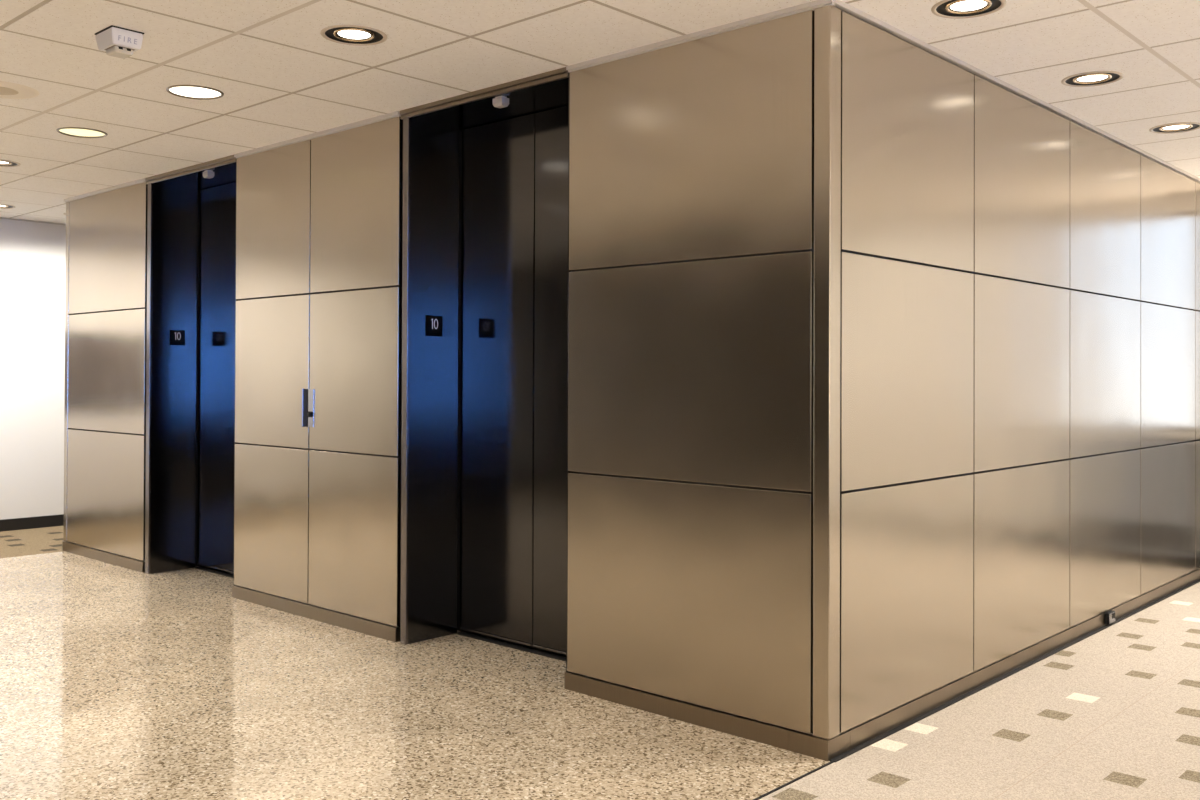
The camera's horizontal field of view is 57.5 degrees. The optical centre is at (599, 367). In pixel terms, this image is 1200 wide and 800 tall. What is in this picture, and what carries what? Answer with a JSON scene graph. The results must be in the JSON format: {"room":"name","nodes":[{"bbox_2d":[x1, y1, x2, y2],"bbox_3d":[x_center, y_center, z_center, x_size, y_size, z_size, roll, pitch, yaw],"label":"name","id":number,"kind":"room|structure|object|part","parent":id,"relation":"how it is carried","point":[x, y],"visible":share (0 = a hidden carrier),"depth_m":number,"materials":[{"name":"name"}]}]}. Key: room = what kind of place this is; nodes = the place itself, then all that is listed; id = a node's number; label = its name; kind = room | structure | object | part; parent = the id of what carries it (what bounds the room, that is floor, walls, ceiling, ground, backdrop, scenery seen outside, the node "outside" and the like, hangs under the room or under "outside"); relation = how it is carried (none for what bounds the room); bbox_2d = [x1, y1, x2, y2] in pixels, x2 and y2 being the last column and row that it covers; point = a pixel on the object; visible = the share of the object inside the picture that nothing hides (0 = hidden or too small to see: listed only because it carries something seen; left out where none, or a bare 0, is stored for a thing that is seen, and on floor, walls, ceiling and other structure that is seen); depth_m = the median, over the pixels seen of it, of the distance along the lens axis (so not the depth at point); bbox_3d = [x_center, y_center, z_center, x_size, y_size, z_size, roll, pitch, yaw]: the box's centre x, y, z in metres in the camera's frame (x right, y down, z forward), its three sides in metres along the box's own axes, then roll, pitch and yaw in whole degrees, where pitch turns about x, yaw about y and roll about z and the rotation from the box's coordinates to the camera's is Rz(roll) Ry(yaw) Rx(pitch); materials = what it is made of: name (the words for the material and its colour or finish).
{"room":"lobby","nodes":[
{"label":"lobby","id":0,"kind":"room"},
{"bbox_2d":[0,219,65,519],"bbox_3d":[-5.838,-0.028,7.907,0.150,2.693,12.632,0,-1,43],"label":"wall","id":1,"kind":"structure","parent":0,"point":[32,254],"depth_m":9.03,"materials":[{"name":"white paint"}]},
{"bbox_2d":[0,514,63,531],"bbox_3d":[-5.783,1.271,7.842,0.012,0.095,12.632,0,-1,43],"label":"baseboard","id":2,"kind":"structure","parent":1,"relation":"attached to","point":[51,520],"depth_m":9.02,"materials":[{"name":"black rubber"}]},
{"bbox_2d":[0,217,65,224],"bbox_3d":[-5.772,-1.219,7.860,0.018,0.013,12.632,0,-1,43],"label":"trim","id":3,"kind":"structure","parent":1,"relation":"attached to","point":[0,217],"depth_m":9.02,"materials":[{"name":"grey metal"}]},
{"bbox_2d":[0,551,829,799],"bbox_3d":[-2.888,1.325,4.291,6.288,0.050,4.696,0,-1,43],"label":"floor","id":4,"kind":"structure","parent":0,"point":[117,682],"depth_m":4.11,"materials":[{"name":"stone"}]},
{"bbox_2d":[0,0,1199,223],"bbox_3d":[-1.572,-1.313,4.268,11.619,0.150,13.450,0,-1,43],"label":"ceiling","id":5,"kind":"structure","parent":0,"point":[279,79],"depth_m":4.39,"materials":[{"name":"tile"}]},
{"bbox_2d":[0,204,14,208],"bbox_3d":[-4.545,-1.218,8.250,0.244,0.011,0.244,0,-1,43],"label":"recessed light","id":6,"kind":"object","parent":5,"relation":"in","point":[2,206],"visible":1,"depth_m":8.31,"materials":[{"name":"black"}]},
{"bbox_2d":[0,159,20,166],"bbox_3d":[-3.611,-1.228,6.560,0.244,0.011,0.244,0,-1,43],"label":"recessed light","id":7,"kind":"object","parent":5,"relation":"in","point":[3,163],"visible":1,"depth_m":6.61,"materials":[{"name":"black"}]},
{"bbox_2d":[0,81,39,98],"bbox_3d":[-2.678,-1.235,4.870,0.328,0.007,0.328,0,-1,43],"label":"ceiling speaker","id":8,"kind":"object","parent":5,"relation":"attached to","point":[8,90],"visible":1,"depth_m":4.89,"materials":[{"name":"white"}]},
{"bbox_2d":[56,127,107,137],"bbox_3d":[-2.713,-1.230,5.733,0.244,0.010,0.244,0,-1,43],"label":"recessed light","id":9,"kind":"object","parent":5,"relation":"in","point":[80,132],"visible":1,"depth_m":5.73,"materials":[{"name":"metal"}]},
{"bbox_2d":[95,25,143,58],"bbox_3d":[-1.786,-1.199,4.064,0.148,0.084,0.120,0,-1,43],"label":"fire alarm strobe","id":10,"kind":"object","parent":5,"relation":"attached to","point":[119,42],"visible":1,"depth_m":4.03,"materials":[{"name":"white plastic"}]},
{"bbox_2d":[166,85,223,99],"bbox_3d":[-1.815,-1.233,4.905,0.244,0.010,0.244,0,-1,43],"label":"recessed light","id":11,"kind":"object","parent":5,"relation":"in","point":[184,91],"visible":1,"depth_m":4.90,"materials":[{"name":"metal"}]},
{"bbox_2d":[320,25,386,45],"bbox_3d":[-0.916,-1.238,4.078,0.244,0.011,0.244,0,-1,43],"label":"recessed light","id":12,"kind":"object","parent":5,"relation":"in","point":[356,35],"visible":1,"depth_m":4.08,"materials":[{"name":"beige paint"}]},
{"bbox_2d":[931,0,1006,18],"bbox_3d":[1.258,-1.232,3.736,0.244,0.011,0.244,0,-1,43],"label":"recessed light","id":13,"kind":"object","parent":5,"relation":"in","point":[954,9],"visible":1,"depth_m":3.76,"materials":[{"name":"black"}]},
{"bbox_2d":[1061,71,1123,86],"bbox_3d":[2.085,-1.222,4.634,0.244,0.011,0.244,0,-1,43],"label":"recessed light","id":14,"kind":"object","parent":5,"relation":"in","point":[1094,78],"visible":1,"depth_m":4.64,"materials":[{"name":"black"}]},
{"bbox_2d":[1149,122,1199,133],"bbox_3d":[2.913,-1.211,5.532,0.244,0.011,0.244,0,-1,43],"label":"recessed light","id":15,"kind":"object","parent":5,"relation":"in","point":[1180,127],"visible":1,"depth_m":5.54,"materials":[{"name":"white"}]},
{"bbox_2d":[0,526,1199,799],"bbox_3d":[-1.700,1.327,4.081,11.114,0.051,12.632,0,-1,43],"label":"floor","id":16,"kind":"structure","parent":0,"point":[1114,713],"depth_m":3.91,"materials":[{"name":"beige"}]},
{"bbox_2d":[70,10,1199,733],"bbox_3d":[0.138,-0.083,7.624,6.267,2.843,4.954,0,-1,43],"label":"wall","id":17,"kind":"structure","parent":0,"point":[460,131],"depth_m":5.48,"materials":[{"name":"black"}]},
{"bbox_2d":[63,202,70,541],"bbox_3d":[-3.836,0.030,7.925,0.056,2.455,0.060,0,-1,43],"label":"post","id":18,"kind":"object","parent":17,"relation":"attached to","point":[67,314],"visible":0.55,"depth_m":7.90,"materials":[{"name":"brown metal"}]},
{"bbox_2d":[62,541,144,572],"bbox_3d":[-3.406,1.290,7.484,1.279,0.068,0.026,0,-1,43],"label":"baseboard","id":19,"kind":"structure","parent":17,"relation":"attached to","point":[111,558],"depth_m":7.43,"materials":[{"name":"metal"}]},
{"bbox_2d":[67,429,145,560],"bbox_3d":[-3.381,0.848,7.469,1.210,0.807,0.020,0,-1,43],"label":"wall panel","id":20,"kind":"object","parent":17,"relation":"attached to","point":[106,471],"visible":1,"depth_m":7.42,"materials":[{"name":"brown metal"}]},
{"bbox_2d":[68,309,146,433],"bbox_3d":[-3.378,0.030,7.476,1.210,0.812,0.020,0,-1,43],"label":"wall panel","id":21,"kind":"object","parent":17,"relation":"attached to","point":[107,350],"visible":1,"depth_m":7.42,"materials":[{"name":"brown metal"}]},
{"bbox_2d":[69,182,147,313],"bbox_3d":[-3.374,-0.790,7.483,1.210,0.811,0.020,0,-1,43],"label":"wall panel","id":22,"kind":"object","parent":17,"relation":"attached to","point":[108,230],"visible":1,"depth_m":7.43,"materials":[{"name":"brown metal"}]},
{"bbox_2d":[145,155,238,577],"bbox_3d":[-2.401,0.041,6.793,1.136,2.563,0.355,0,-1,43],"label":"elevator","id":23,"kind":"object","parent":17,"relation":"attached to","point":[172,195],"visible":0.6,"depth_m":7.09,"materials":[{"name":"metal"}]},
{"bbox_2d":[170,330,184,344],"bbox_3d":[-2.757,-0.193,7.136,0.005,0.098,0.102,0,-1,43],"label":"number sign","id":24,"kind":"object","parent":23,"relation":"attached to","point":[177,337],"visible":1,"depth_m":7.13,"materials":[{"name":"black plastic"}]},
{"bbox_2d":[203,170,213,178],"bbox_3d":[-2.358,-1.162,6.592,0.060,0.042,0.044,0,-1,43],"label":"ceiling sensor","id":25,"kind":"object","parent":23,"relation":"attached to","point":[208,174],"visible":1,"depth_m":6.57,"materials":[{"name":"grey plastic"}]},
{"bbox_3d":[-2.278,1.321,6.872,1.060,0.005,0.042,0,-1,43],"label":"sill","id":26,"kind":"part","parent":23,"relation":"part of","materials":[{"name":"black"}]},
{"bbox_3d":[-2.460,0.064,7.075,0.520,2.478,0.020,0,-1,43],"label":"door","id":27,"kind":"part","parent":23,"relation":"part of","materials":[{"name":"metal"}]},
{"bbox_2d":[234,444,308,603],"bbox_3d":[-1.811,0.842,6.024,0.760,0.807,0.020,0,-1,43],"label":"wall panel","id":28,"kind":"object","parent":17,"relation":"attached to","point":[271,495],"visible":1,"depth_m":6.00,"materials":[{"name":"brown metal"}]},
{"bbox_2d":[235,295,309,448],"bbox_3d":[-1.810,0.024,6.028,0.760,0.812,0.027,0,-1,43],"label":"wall panel","id":29,"kind":"object","parent":17,"relation":"attached to","point":[272,342],"visible":1,"depth_m":6.00,"materials":[{"name":"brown metal"}]},
{"bbox_3d":[-1.556,0.215,5.781,0.051,0.199,0.003,0,-1,43],"label":"finger pull","id":30,"kind":"part","parent":29,"relation":"part of","materials":[{"name":"black"}]},
{"bbox_2d":[236,140,310,299],"bbox_3d":[-1.805,-0.796,6.037,0.760,0.811,0.020,0,-1,43],"label":"wall panel","id":31,"kind":"object","parent":17,"relation":"attached to","point":[273,188],"visible":1,"depth_m":6.01,"materials":[{"name":"brown metal"}]},
{"bbox_2d":[232,585,399,641],"bbox_3d":[-1.535,1.283,5.760,1.541,0.068,0.026,0,-1,43],"label":"baseboard","id":32,"kind":"structure","parent":17,"relation":"attached to","point":[358,624],"depth_m":5.67,"materials":[{"name":"metal"}]},
{"bbox_2d":[308,450,400,626],"bbox_3d":[-1.245,0.840,5.502,0.762,0.807,0.020,0,-1,43],"label":"wall panel","id":33,"kind":"object","parent":17,"relation":"attached to","point":[355,499],"visible":1,"depth_m":5.47,"materials":[{"name":"brown metal"}]},
{"bbox_2d":[307,287,401,455],"bbox_3d":[-1.250,0.022,5.506,0.770,0.812,0.035,0,-1,43],"label":"wall panel","id":34,"kind":"object","parent":17,"relation":"attached to","point":[354,393],"visible":1,"depth_m":5.47,"materials":[{"name":"brown metal"}]},
{"bbox_3d":[-1.517,0.215,5.744,0.052,0.199,0.004,0,-1,43],"label":"lock plate","id":35,"kind":"part","parent":34,"relation":"part of","materials":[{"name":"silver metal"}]},
{"bbox_2d":[310,116,402,292],"bbox_3d":[-1.239,-0.798,5.516,0.762,0.811,0.020,0,-1,43],"label":"wall panel","id":36,"kind":"object","parent":17,"relation":"attached to","point":[356,234],"visible":1,"depth_m":5.48,"materials":[{"name":"brown metal"}]},
{"bbox_2d":[399,67,571,671],"bbox_3d":[-0.433,0.034,4.981,1.127,2.563,0.355,0,-1,43],"label":"elevator door","id":37,"kind":"structure","parent":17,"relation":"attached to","point":[515,270],"depth_m":5.22,"materials":[{"name":"metal"}]},
{"bbox_2d":[426,315,441,335],"bbox_3d":[-0.805,-0.200,5.310,0.005,0.098,0.101,0,-1,43],"label":"number sign","id":38,"kind":"object","parent":37,"relation":"attached to","point":[433,323],"visible":1,"depth_m":5.30,"materials":[{"name":"black plastic"}]},
{"bbox_3d":[-0.494,0.056,5.264,0.519,2.478,0.020,0,-1,43],"label":"door","id":39,"kind":"part","parent":37,"relation":"part of","materials":[{"name":"metal"}]},
{"bbox_2d":[493,96,508,107],"bbox_3d":[-0.437,-1.169,4.823,0.060,0.042,0.044,0,-1,43],"label":"ceiling sensor","id":40,"kind":"object","parent":37,"relation":"attached to","point":[500,101],"visible":1,"depth_m":4.81,"materials":[{"name":"grey plastic"}]},
{"bbox_3d":[-0.312,1.314,5.062,1.058,0.005,0.042,0,-1,43],"label":"sill","id":41,"kind":"part","parent":37,"relation":"part of","materials":[{"name":"black"}]},
{"bbox_3d":[-0.105,0.055,4.906,0.531,2.478,0.020,0,-1,43],"label":"door","id":42,"kind":"part","parent":37,"relation":"part of","materials":[{"name":"metal"}]},
{"bbox_2d":[64,0,1199,202],"bbox_3d":[0.124,-1.193,7.613,6.335,0.024,4.968,0,-1,43],"label":"trim","id":43,"kind":"structure","parent":17,"relation":"attached to","point":[843,6],"depth_m":4.37,"materials":[{"name":"grey metal"}]},
{"bbox_2d":[567,473,812,733],"bbox_3d":[0.296,0.834,4.084,1.145,0.807,0.020,0,-1,43],"label":"wall panel","id":44,"kind":"object","parent":17,"relation":"attached to","point":[699,594],"visible":1,"depth_m":4.02,"materials":[{"name":"brown metal"}]},
{"bbox_2d":[568,251,813,491],"bbox_3d":[0.299,0.016,4.091,1.145,0.812,0.020,0,-1,43],"label":"wall panel","id":45,"kind":"object","parent":17,"relation":"attached to","point":[696,371],"visible":1,"depth_m":4.02,"materials":[{"name":"brown metal"}]},
{"bbox_2d":[569,10,813,269],"bbox_3d":[0.302,-0.804,4.097,1.145,0.811,0.020,0,-1,43],"label":"wall panel","id":46,"kind":"object","parent":17,"relation":"attached to","point":[703,148],"visible":1,"depth_m":4.03,"materials":[{"name":"brown metal"}]},
{"bbox_2d":[564,671,849,760],"bbox_3d":[0.354,1.277,4.100,1.228,0.068,0.142,0,-1,43],"label":"baseboard","id":47,"kind":"structure","parent":17,"relation":"attached to","point":[725,722],"depth_m":3.95,"materials":[{"name":"metal"}]},
{"bbox_2d":[813,5,840,739],"bbox_3d":[0.767,0.013,3.694,0.063,2.455,0.071,0,-1,43],"label":"corner trim","id":48,"kind":"structure","parent":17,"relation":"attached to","point":[827,19],"depth_m":3.67,"materials":[{"name":"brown metal"}]},
{"bbox_2d":[840,474,973,732],"bbox_3d":[1.164,0.837,4.090,0.020,0.807,1.047,0,-1,43],"label":"wall panel","id":49,"kind":"object","parent":17,"relation":"attached to","point":[906,550],"visible":0.9,"depth_m":4.02,"materials":[{"name":"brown metal"}]},
{"bbox_2d":[840,252,973,491],"bbox_3d":[1.167,0.019,4.097,0.020,0.812,1.047,0,-1,43],"label":"wall panel","id":50,"kind":"object","parent":17,"relation":"attached to","point":[907,329],"visible":0.9,"depth_m":4.03,"materials":[{"name":"brown metal"}]},
{"bbox_2d":[841,11,973,271],"bbox_3d":[1.170,-0.800,4.104,0.020,0.811,1.047,0,-1,43],"label":"wall panel","id":51,"kind":"object","parent":17,"relation":"attached to","point":[907,111],"visible":0.9,"depth_m":4.04,"materials":[{"name":"brown metal"}]},
{"bbox_2d":[753,579,1199,799],"bbox_3d":[-0.144,1.295,2.635,0.022,0.004,12.612,0,-1,43],"label":"trim","id":52,"kind":"structure","parent":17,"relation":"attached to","point":[882,736],"depth_m":4.36,"materials":[{"name":"black"}]},
{"bbox_2d":[972,75,1069,287],"bbox_3d":[1.895,-0.791,4.891,0.020,0.811,1.078,0,-1,43],"label":"wall panel","id":53,"kind":"object","parent":17,"relation":"attached to","point":[1022,147],"visible":0.97,"depth_m":4.84,"materials":[{"name":"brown metal"}]},
{"bbox_2d":[973,460,1069,671],"bbox_3d":[1.889,0.847,4.878,0.020,0.807,1.078,0,-1,43],"label":"wall panel","id":54,"kind":"object","parent":17,"relation":"attached to","point":[1021,515],"visible":0.9,"depth_m":4.81,"materials":[{"name":"brown metal"}]},
{"bbox_2d":[974,274,1069,471],"bbox_3d":[1.892,0.029,4.885,0.020,0.812,1.078,0,-1,43],"label":"wall panel","id":55,"kind":"object","parent":17,"relation":"attached to","point":[1022,329],"visible":0.96,"depth_m":4.82,"materials":[{"name":"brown metal"}]},
{"bbox_2d":[849,568,1199,749],"bbox_3d":[2.469,1.296,5.506,0.020,0.068,4.788,0,-1,43],"label":"baseboard","id":56,"kind":"structure","parent":17,"relation":"attached to","point":[866,731],"depth_m":4.64,"materials":[{"name":"metal"}]},
{"bbox_2d":[1067,121,1140,299],"bbox_3d":[2.632,-0.782,5.691,0.020,0.811,1.080,0,-1,43],"label":"wall panel","id":57,"kind":"object","parent":17,"relation":"attached to","point":[1105,186],"visible":1,"depth_m":5.64,"materials":[{"name":"brown metal"}]},
{"bbox_2d":[1068,449,1140,626],"bbox_3d":[2.625,0.856,5.678,0.020,0.807,1.080,0,-1,43],"label":"wall panel","id":58,"kind":"object","parent":17,"relation":"attached to","point":[1105,489],"visible":1,"depth_m":5.63,"materials":[{"name":"brown metal"}]},
{"bbox_2d":[1070,290,1140,457],"bbox_3d":[2.628,0.038,5.684,0.020,0.812,1.080,0,-1,43],"label":"wall panel","id":59,"kind":"object","parent":17,"relation":"attached to","point":[1105,331],"visible":1,"depth_m":5.64,"materials":[{"name":"brown metal"}]},
{"bbox_2d":[1105,610,1114,623],"bbox_3d":[2.637,1.292,5.653,0.026,0.056,0.096,0,-1,43],"label":"outlet box","id":60,"kind":"object","parent":17,"relation":"attached to","point":[1110,615],"visible":1,"depth_m":5.62,"materials":[{"name":"black"}]},
{"bbox_3d":[2.644,1.292,5.647,0.003,0.050,0.089,0,-1,43],"label":"plate","id":61,"kind":"part","parent":60,"relation":"part of","materials":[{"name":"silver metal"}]},
{"bbox_2d":[1138,155,1194,309],"bbox_3d":[3.372,-0.772,6.495,0.020,0.811,1.089,0,-1,43],"label":"wall panel","id":62,"kind":"object","parent":17,"relation":"attached to","point":[1167,195],"visible":1,"depth_m":6.44,"materials":[{"name":"brown metal"}]},
{"bbox_2d":[1140,441,1194,594],"bbox_3d":[3.366,0.865,6.482,0.020,0.807,1.089,0,-1,43],"label":"wall panel","id":63,"kind":"object","parent":17,"relation":"attached to","point":[1167,471],"visible":0.97,"depth_m":6.45,"materials":[{"name":"brown metal"}]},
{"bbox_2d":[1141,302,1194,447],"bbox_3d":[3.369,0.047,6.488,0.020,0.812,1.089,0,-1,43],"label":"wall panel","id":64,"kind":"object","parent":17,"relation":"attached to","point":[1167,333],"visible":0.99,"depth_m":6.44,"materials":[{"name":"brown metal"}]},
{"bbox_2d":[1195,440,1199,569],"bbox_3d":[3.912,0.872,7.074,0.020,0.807,0.506,0,-1,43],"label":"wall panel","id":65,"kind":"object","parent":17,"relation":"attached to","point":[1197,443],"visible":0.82,"depth_m":6.91,"materials":[{"name":"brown metal"}]},
{"bbox_2d":[1195,311,1199,439],"bbox_3d":[3.915,0.054,7.081,0.020,0.812,0.506,0,-1,43],"label":"wall panel","id":66,"kind":"object","parent":17,"relation":"attached to","point":[1197,314],"visible":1,"depth_m":6.92,"materials":[{"name":"brown metal"}]},
{"bbox_2d":[1195,181,1199,310],"bbox_3d":[3.918,-0.765,7.088,0.020,0.811,0.506,0,-1,43],"label":"wall panel","id":67,"kind":"object","parent":17,"relation":"attached to","point":[1197,185],"visible":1,"depth_m":6.93,"materials":[{"name":"brown metal"}]}
]}

